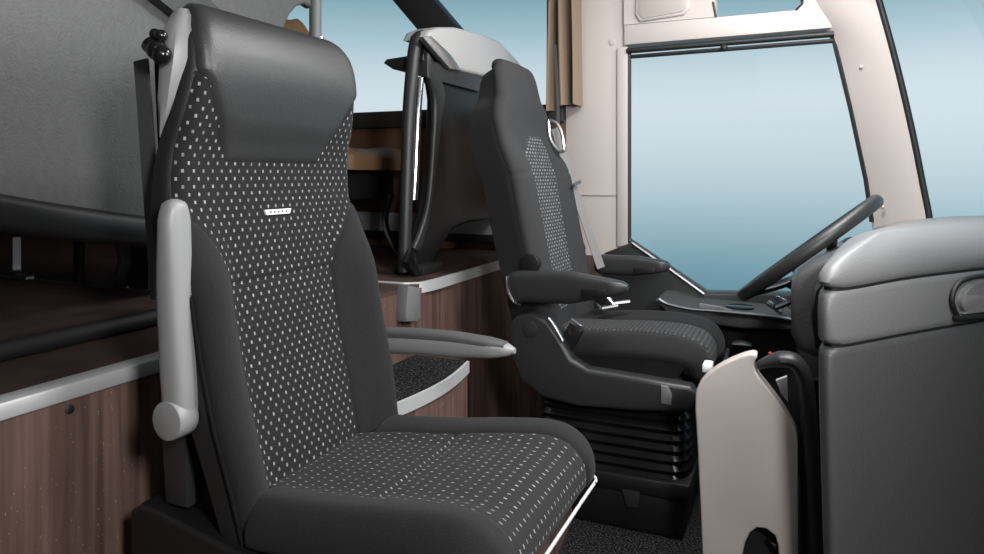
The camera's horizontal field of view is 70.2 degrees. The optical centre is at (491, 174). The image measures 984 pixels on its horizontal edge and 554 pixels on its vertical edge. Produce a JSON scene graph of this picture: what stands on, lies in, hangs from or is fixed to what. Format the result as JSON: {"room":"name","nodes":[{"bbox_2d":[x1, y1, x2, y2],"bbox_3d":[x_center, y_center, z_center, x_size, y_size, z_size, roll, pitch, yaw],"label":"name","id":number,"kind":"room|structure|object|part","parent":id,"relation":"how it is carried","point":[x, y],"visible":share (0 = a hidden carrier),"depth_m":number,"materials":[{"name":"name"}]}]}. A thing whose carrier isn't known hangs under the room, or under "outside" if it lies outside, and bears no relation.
{"room":"vehicle interior","nodes":[
{"label":"vehicle interior","id":0,"kind":"room"},
{"bbox_2d":[0,279,155,340],"bbox_3d":[-2.340,0.302,1.448,2.950,0.035,1.670,0,0,24],"label":"deck","id":1,"kind":"object","parent":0,"point":[26,307],"depth_m":1.53,"materials":[{"name":"brown wood"}]},
{"bbox_2d":[0,232,497,394],"bbox_3d":[-1.929,0.326,2.103,3.176,0.012,3.200,0,0,24],"label":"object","id":2,"kind":"object","parent":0,"point":[41,258],"depth_m":2.21,"materials":[{"name":"brown wood"}]},
{"bbox_2d":[0,237,149,292],"bbox_3d":[-1.593,0.221,2.043,1.840,0.196,0.050,0,0,24],"label":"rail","id":3,"kind":"object","parent":2,"relation":"on","point":[130,273],"visible":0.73,"depth_m":1.74,"materials":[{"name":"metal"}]},
{"bbox_3d":[-1.276,0.226,1.904,0.064,0.112,0.022,0,0,24],"label":"bracket leg","id":4,"kind":"part","parent":3,"relation":"part of","materials":[{"name":"silver metal"}]},
{"bbox_3d":[-1.594,0.299,2.042,1.840,0.039,0.014,0,0,24],"label":"rail","id":5,"kind":"part","parent":3,"relation":"part of","materials":[{"name":"black metal"}]},
{"bbox_3d":[-0.926,0.202,1.750,0.061,0.157,0.050,0,0,24],"label":"bracket leg","id":6,"kind":"part","parent":3,"relation":"part of","materials":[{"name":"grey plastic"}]},
{"bbox_3d":[-0.883,0.216,1.744,0.091,0.136,0.015,0,0,24],"label":"plate","id":7,"kind":"part","parent":3,"relation":"part of","materials":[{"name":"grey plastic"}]},
{"bbox_2d":[73,241,84,282],"bbox_3d":[-0.999,-0.176,2.066,0.650,1.003,0.450,0,0,24],"label":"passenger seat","id":8,"kind":"object","parent":2,"relation":"on","point":[78,247],"visible":0.02,"depth_m":1.96,"materials":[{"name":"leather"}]},
{"bbox_2d":[0,0,323,246],"bbox_3d":[-0.786,-0.171,1.435,0.068,0.978,1.396,0,0,24],"label":"wall","id":9,"kind":"structure","parent":2,"relation":"on","point":[70,162],"depth_m":1.38,"materials":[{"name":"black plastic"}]},
{"bbox_3d":[-0.792,0.088,1.400,0.052,0.192,0.719,0,0,24],"label":"rail","id":10,"kind":"part","parent":9,"relation":"part of","materials":[{"name":"black plastic"}]},
{"bbox_2d":[0,309,156,361],"bbox_3d":[-0.992,0.302,0.856,0.036,0.035,1.670,0,0,24],"label":"trim","id":11,"kind":"structure","parent":9,"relation":"attached to","point":[22,346],"depth_m":1.31,"materials":[{"name":"black rubber"}]},
{"bbox_2d":[284,19,400,252],"bbox_3d":[-0.682,-0.169,2.855,0.572,1.028,0.450,0,0,24],"label":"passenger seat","id":12,"kind":"object","parent":2,"relation":"on","point":[370,171],"visible":0.18,"depth_m":2.79,"materials":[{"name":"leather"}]},
{"bbox_3d":[-0.859,-0.391,2.933,0.186,0.582,0.430,0,0,24],"label":"backrest","id":13,"kind":"part","parent":12,"relation":"part of","materials":[{"name":"beige leather"}]},
{"bbox_3d":[-0.643,0.040,2.838,0.340,0.120,0.400,0,0,24],"label":"frame","id":14,"kind":"part","parent":12,"relation":"part of","materials":[{"name":"black plastic"}]},
{"bbox_3d":[-0.614,-0.057,2.825,0.425,0.120,0.450,0,0,24],"label":"seat","id":15,"kind":"part","parent":12,"relation":"part of","materials":[{"name":"beige leather"}]},
{"bbox_3d":[-0.410,0.211,2.899,0.102,0.269,0.040,0,0,24],"label":"leg","id":16,"kind":"part","parent":12,"relation":"part of","materials":[{"name":"black plastic"}]},
{"bbox_2d":[384,27,520,276],"bbox_3d":[-0.135,-0.097,2.652,0.199,0.885,1.021,0,0,24],"label":"wall","id":17,"kind":"structure","parent":2,"relation":"on","point":[452,63],"depth_m":2.38,"materials":[{"name":"black plastic"}]},
{"bbox_3d":[-0.246,-0.092,2.301,0.042,0.802,0.209,0,0,24],"label":"handrail","id":18,"kind":"part","parent":17,"relation":"part of","materials":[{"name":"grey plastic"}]},
{"bbox_3d":[-0.241,0.305,2.300,0.110,0.030,0.130,0,0,24],"label":"foot plate","id":19,"kind":"part","parent":17,"relation":"part of","materials":[{"name":"black plastic"}]},
{"bbox_2d":[384,56,481,90],"bbox_3d":[-0.203,-0.358,2.530,0.173,0.080,0.430,0,0,24],"label":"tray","id":20,"kind":"object","parent":17,"relation":"on","point":[463,75],"depth_m":2.42,"materials":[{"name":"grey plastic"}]},
{"bbox_3d":[-0.104,-0.059,2.625,0.040,0.809,0.814,0,0,24],"label":"panel","id":21,"kind":"part","parent":17,"relation":"part of","materials":[{"name":"black plastic"}]},
{"bbox_2d":[0,270,528,553],"bbox_3d":[-1.926,0.666,2.101,3.184,0.668,3.200,0,0,24],"label":"wall","id":22,"kind":"structure","parent":0,"point":[74,473],"depth_m":1.13,"materials":[{"name":"brown wood"}]},
{"bbox_2d":[0,351,159,420],"bbox_3d":[-0.769,0.329,0.818,0.043,0.026,1.780,0,0,24],"label":"trim","id":23,"kind":"structure","parent":22,"relation":"attached to","point":[29,399],"depth_m":1.08,"materials":[{"name":"white plastic"}]},
{"bbox_2d":[396,284,419,321],"bbox_3d":[-0.336,0.410,1.985,0.230,0.210,0.165,0,0,24],"label":"post","id":24,"kind":"object","parent":22,"relation":"attached to","point":[408,300],"visible":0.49,"depth_m":1.94,"materials":[{"name":"grey plastic"}]},
{"bbox_2d":[378,261,499,292],"bbox_3d":[-0.303,0.332,2.578,0.613,0.032,0.942,0,0,24],"label":"trim","id":25,"kind":"structure","parent":22,"relation":"attached to","point":[447,280],"depth_m":2.23,"materials":[{"name":"white plastic"}]},
{"bbox_2d":[392,355,468,417],"bbox_3d":[-0.218,0.760,1.791,0.201,0.480,0.426,0,0,24],"label":"step","id":26,"kind":"structure","parent":0,"point":[424,385],"depth_m":1.80,"materials":[{"name":"black carpet"}]},
{"bbox_2d":[349,121,565,250],"bbox_3d":[-1.218,0.050,3.532,3.330,0.540,0.110,0,0,24],"label":"lining","id":27,"kind":"object","parent":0,"point":[475,235],"visible":0.01,"depth_m":3.16,"materials":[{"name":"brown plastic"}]},
{"bbox_2d":[363,230,493,242],"bbox_3d":[-1.218,0.269,3.532,3.330,0.033,0.110,0,0,24],"label":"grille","id":28,"kind":"object","parent":27,"relation":"attached to","point":[454,236],"depth_m":3.01,"materials":[{"name":"black plastic"}]},
{"bbox_2d":[539,506,571,553],"bbox_3d":[-0.002,0.878,1.792,0.296,0.244,0.601,0,0,24],"label":"trim","id":29,"kind":"structure","parent":0,"point":[555,550],"depth_m":1.86,"materials":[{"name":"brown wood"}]},
{"bbox_2d":[529,0,627,417],"bbox_3d":[0.347,-0.075,2.855,0.540,2.150,0.092,0,0,24],"label":"wall","id":30,"kind":"structure","parent":0,"point":[596,131],"depth_m":2.78,"materials":[{"name":"beige plastic"}]},
{"bbox_2d":[352,104,565,128],"bbox_3d":[-1.218,-0.250,3.532,3.330,0.074,0.110,0,0,24],"label":"trim","id":31,"kind":"structure","parent":30,"relation":"attached to","point":[383,119],"depth_m":3.15,"materials":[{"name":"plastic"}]},
{"bbox_2d":[604,241,790,310],"bbox_3d":[0.968,0.628,2.553,1.120,0.744,0.106,0,0,24],"label":"door","id":32,"kind":"structure","parent":30,"relation":"in","point":[643,292],"depth_m":2.66,"materials":[{"name":"grey plastic"}]},
{"bbox_2d":[626,0,932,291],"bbox_3d":[0.984,-0.198,2.506,1.025,1.303,0.160,0,0,24],"label":"window","id":33,"kind":"structure","parent":32,"relation":"attached to","point":[723,44],"depth_m":2.35,"materials":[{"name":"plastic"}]},
{"bbox_3d":[0.853,-0.467,2.574,0.027,0.028,0.028,0,0,24],"label":"blind knob","id":34,"kind":"part","parent":33,"relation":"part of","materials":[{"name":"grey plastic"}]},
{"bbox_3d":[0.860,-0.478,2.586,0.726,0.048,0.028,0,0,24],"label":"blind rail","id":35,"kind":"part","parent":33,"relation":"part of","materials":[{"name":"black metal"}]},
{"bbox_2d":[529,417,800,553],"bbox_3d":[0.701,1.025,0.975,2.700,0.050,3.250,0,0,24],"label":"floor","id":36,"kind":"structure","parent":0,"point":[583,536],"depth_m":1.92,"materials":[{"name":"black carpet"}]},
{"bbox_2d":[132,3,596,553],"bbox_3d":[-0.185,0.361,1.198,0.657,1.278,0.573,0,0,24],"label":"seat","id":37,"kind":"object","parent":36,"relation":"on","point":[280,427],"visible":1,"depth_m":1.13,"materials":[{"name":"black fabric"}]},
{"bbox_3d":[-0.465,0.196,1.036,0.060,0.321,0.048,0,0,24],"label":"armrest","id":38,"kind":"part","parent":37,"relation":"part of","materials":[{"name":"grey plastic"}]},
{"bbox_3d":[-0.490,0.449,1.094,0.055,0.127,0.020,0,0,24],"label":"hinge plate","id":39,"kind":"part","parent":37,"relation":"part of","materials":[{"name":"grey plastic"}]},
{"bbox_3d":[-0.349,0.163,1.252,0.187,0.858,0.470,0,0,24],"label":"backrest","id":40,"kind":"part","parent":37,"relation":"part of","materials":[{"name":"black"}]},
{"bbox_3d":[-0.449,0.492,1.112,0.109,0.186,0.025,0,0,24],"label":"recliner frame","id":41,"kind":"part","parent":37,"relation":"part of","materials":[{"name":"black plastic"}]},
{"bbox_3d":[-0.338,0.200,1.247,0.137,0.721,0.448,0,0,24],"label":"panel","id":42,"kind":"part","parent":37,"relation":"part of","materials":[{"name":"fabric"}]},
{"bbox_3d":[-0.119,0.517,1.151,0.465,0.129,0.434,0,0,24],"label":"seat","id":43,"kind":"part","parent":37,"relation":"part of","materials":[{"name":"black fabric"}]},
{"bbox_3d":[-0.113,0.497,1.148,0.463,0.087,0.335,0,0,24],"label":"seat panel","id":44,"kind":"part","parent":37,"relation":"part of","materials":[{"name":"fabric"}]},
{"bbox_3d":[-0.098,0.353,1.446,0.313,0.062,0.048,0,0,24],"label":"armrest","id":45,"kind":"part","parent":37,"relation":"part of","materials":[{"name":"grey plastic"}]},
{"bbox_3d":[0.091,0.533,1.059,0.039,0.010,0.446,0,0,24],"label":"trim","id":46,"kind":"part","parent":37,"relation":"part of","materials":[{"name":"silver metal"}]},
{"bbox_2d":[469,45,729,538],"bbox_3d":[0.350,0.248,2.215,0.743,1.496,0.786,0,0,24],"label":"seat","id":47,"kind":"object","parent":36,"relation":"on","point":[628,381],"visible":0.98,"depth_m":2.04,"materials":[{"name":"black fabric"}]},
{"bbox_3d":[0.148,0.070,2.327,0.284,0.882,0.466,0,0,24],"label":"backrest","id":48,"kind":"part","parent":47,"relation":"part of","materials":[{"name":"black"}]},
{"bbox_3d":[0.063,0.340,2.053,0.049,0.086,0.008,0,0,24],"label":"edge trim","id":49,"kind":"part","parent":47,"relation":"part of","materials":[{"name":"silver metal"}]},
{"bbox_3d":[0.161,0.060,2.321,0.267,0.878,0.476,0,0,24],"label":"backrest","id":50,"kind":"part","parent":47,"relation":"part of","materials":[{"name":"grey fabric"}]},
{"bbox_3d":[0.190,0.155,2.308,0.120,0.570,0.256,0,0,24],"label":"panel","id":51,"kind":"part","parent":47,"relation":"part of","materials":[{"name":"fabric"}]},
{"bbox_3d":[0.212,0.326,2.014,0.360,0.099,0.056,0,0,24],"label":"armrest","id":52,"kind":"part","parent":47,"relation":"part of","materials":[{"name":"grey plastic"}]},
{"bbox_3d":[0.429,0.527,2.204,0.534,0.130,0.450,0,0,24],"label":"seat","id":53,"kind":"part","parent":47,"relation":"part of","materials":[{"name":"black plastic"}]},
{"bbox_3d":[0.497,0.321,2.479,0.263,0.071,0.056,0,0,24],"label":"armrest","id":54,"kind":"part","parent":47,"relation":"part of","materials":[{"name":"grey plastic"}]},
{"bbox_3d":[0.444,0.503,2.197,0.487,0.074,0.176,0,0,24],"label":"seat panel","id":55,"kind":"part","parent":47,"relation":"part of","materials":[{"name":"fabric"}]},
{"bbox_3d":[0.433,0.523,2.201,0.540,0.138,0.459,0,0,24],"label":"seat","id":56,"kind":"part","parent":47,"relation":"part of","materials":[{"name":"grey fabric"}]},
{"bbox_3d":[0.418,0.865,2.208,0.470,0.050,0.490,0,0,24],"label":"frame","id":57,"kind":"part","parent":47,"relation":"part of","materials":[{"name":"black plastic"}]},
{"bbox_3d":[0.471,0.593,1.888,0.029,0.051,0.014,0,0,24],"label":"height lever","id":58,"kind":"part","parent":47,"relation":"part of","materials":[{"name":"grey plastic"}]},
{"bbox_3d":[0.533,0.473,1.730,0.022,0.020,0.050,0,0,24],"label":"slide handle","id":59,"kind":"part","parent":47,"relation":"part of","materials":[{"name":"white plastic"}]},
{"bbox_3d":[0.677,0.572,2.070,0.030,0.027,0.425,0,0,26],"label":"rail","id":60,"kind":"part","parent":47,"relation":"part of","materials":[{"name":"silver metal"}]},
{"bbox_2d":[656,290,818,474],"bbox_3d":[0.876,0.692,2.395,0.600,0.616,0.310,0,0,24],"label":"console","id":61,"kind":"object","parent":36,"relation":"on","point":[744,326],"visible":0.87,"depth_m":2.35,"materials":[{"name":"dark grey plastic"},{"name":"black plastic"}]},
{"bbox_2d":[699,303,731,310],"bbox_3d":[0.766,0.454,2.383,0.114,0.024,0.020,0,0,24],"label":"switch plate","id":62,"kind":"object","parent":61,"relation":"attached to","point":[702,306],"depth_m":2.38,"materials":[{"name":"grey plastic"}]},
{"bbox_3d":[0.826,0.558,2.313,0.060,0.023,0.040,0,0,24],"label":"control knob","id":63,"kind":"part","parent":61,"relation":"part of","materials":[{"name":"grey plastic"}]},
{"bbox_3d":[0.903,0.423,2.235,0.022,0.042,0.056,0,0,-41],"label":"control lever","id":64,"kind":"part","parent":61,"relation":"part of","materials":[{"name":"black plastic"}]},
{"bbox_3d":[0.928,0.404,2.225,0.022,0.039,0.059,0,0,-43],"label":"control lever","id":65,"kind":"part","parent":61,"relation":"part of","materials":[{"name":"black plastic"}]},
{"bbox_2d":[695,350,823,553],"bbox_3d":[0.617,0.713,1.597,0.287,0.641,0.100,0,0,24],"label":"panel","id":66,"kind":"object","parent":36,"relation":"on","point":[747,437],"visible":1,"depth_m":1.57,"materials":[{"name":"beige plastic"}]},
{"bbox_3d":[0.663,0.696,1.555,0.146,0.607,0.060,0,0,24],"label":"grab handle","id":67,"kind":"part","parent":66,"relation":"part of","materials":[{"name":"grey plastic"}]},
{"bbox_3d":[0.732,0.710,1.582,0.065,0.502,0.035,0,0,24],"label":"filler panel","id":68,"kind":"part","parent":66,"relation":"part of","materials":[{"name":"black plastic"}]},
{"bbox_2d":[791,215,983,553],"bbox_3d":[1.093,0.556,1.819,1.332,0.887,0.568,0,0,-26],"label":"dashboard","id":69,"kind":"object","parent":36,"relation":"on","point":[892,314],"visible":1,"depth_m":1.39,"materials":[{"name":"grey plastic"},{"name":"dark grey plastic"}]},
{"bbox_2d":[737,194,883,310],"bbox_3d":[0.901,0.233,1.996,0.378,0.361,0.476,0,0,24],"label":"steering wheel","id":70,"kind":"object","parent":69,"relation":"attached to","point":[770,280],"visible":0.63,"depth_m":1.81,"materials":[{"name":"grey plastic"}]},
{"bbox_3d":[1.216,0.260,1.693,0.803,0.109,1.228,0,0,24],"label":"panel","id":71,"kind":"part","parent":69,"relation":"part of","materials":[{"name":"grey plastic"}]},
{"bbox_3d":[1.091,0.658,1.822,1.326,0.684,0.549,0,0,-27],"label":"panel","id":72,"kind":"part","parent":69,"relation":"part of","materials":[{"name":"grey plastic"}]},
{"bbox_2d":[949,273,983,320],"bbox_3d":[1.128,0.256,1.525,0.429,0.101,0.010,0,0,-27],"label":"handle","id":73,"kind":"object","parent":69,"relation":"attached to","point":[966,290],"depth_m":1.45,"materials":[{"name":"grey plastic"}]},
{"bbox_3d":[-1.369,-1.175,1.857,4.500,0.050,3.300,0,0,24],"label":"ceiling","id":74,"kind":"structure","parent":0,"visible":0},
{"bbox_2d":[546,0,582,111],"bbox_3d":[0.278,-0.677,2.790,0.153,0.847,0.075,0,0,24],"label":"curtain","id":75,"kind":"object","parent":74,"relation":"hanging from","point":[564,17],"visible":0.9,"depth_m":2.78,"materials":[{"name":"brown fabric"}]},
{"bbox_3d":[-1.097,-0.675,3.496,3.580,0.950,0.080,0,0,24],"label":"wall","id":76,"kind":"structure","parent":0,"visible":0},
{"bbox_2d":[393,0,463,29],"bbox_3d":[-0.288,-0.717,3.141,0.609,0.466,0.080,0,0,24],"label":"trim","id":77,"kind":"structure","parent":76,"relation":"attached to","point":[422,14],"depth_m":3.10,"materials":[{"name":"grey plastic"}]},
{"bbox_2d":[624,0,831,47],"bbox_3d":[0.867,-0.828,2.615,0.735,0.645,0.114,0,0,24],"label":"trim","id":78,"kind":"structure","parent":76,"relation":"attached to","point":[646,22],"depth_m":2.61,"materials":[{"name":"beige plastic"}]},
{"bbox_2d":[712,0,803,16],"bbox_3d":[0.969,-0.865,2.554,0.317,0.569,0.067,0,0,24],"label":"window","id":79,"kind":"structure","parent":76,"relation":"in","point":[802,1],"depth_m":2.58,"materials":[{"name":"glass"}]}
]}

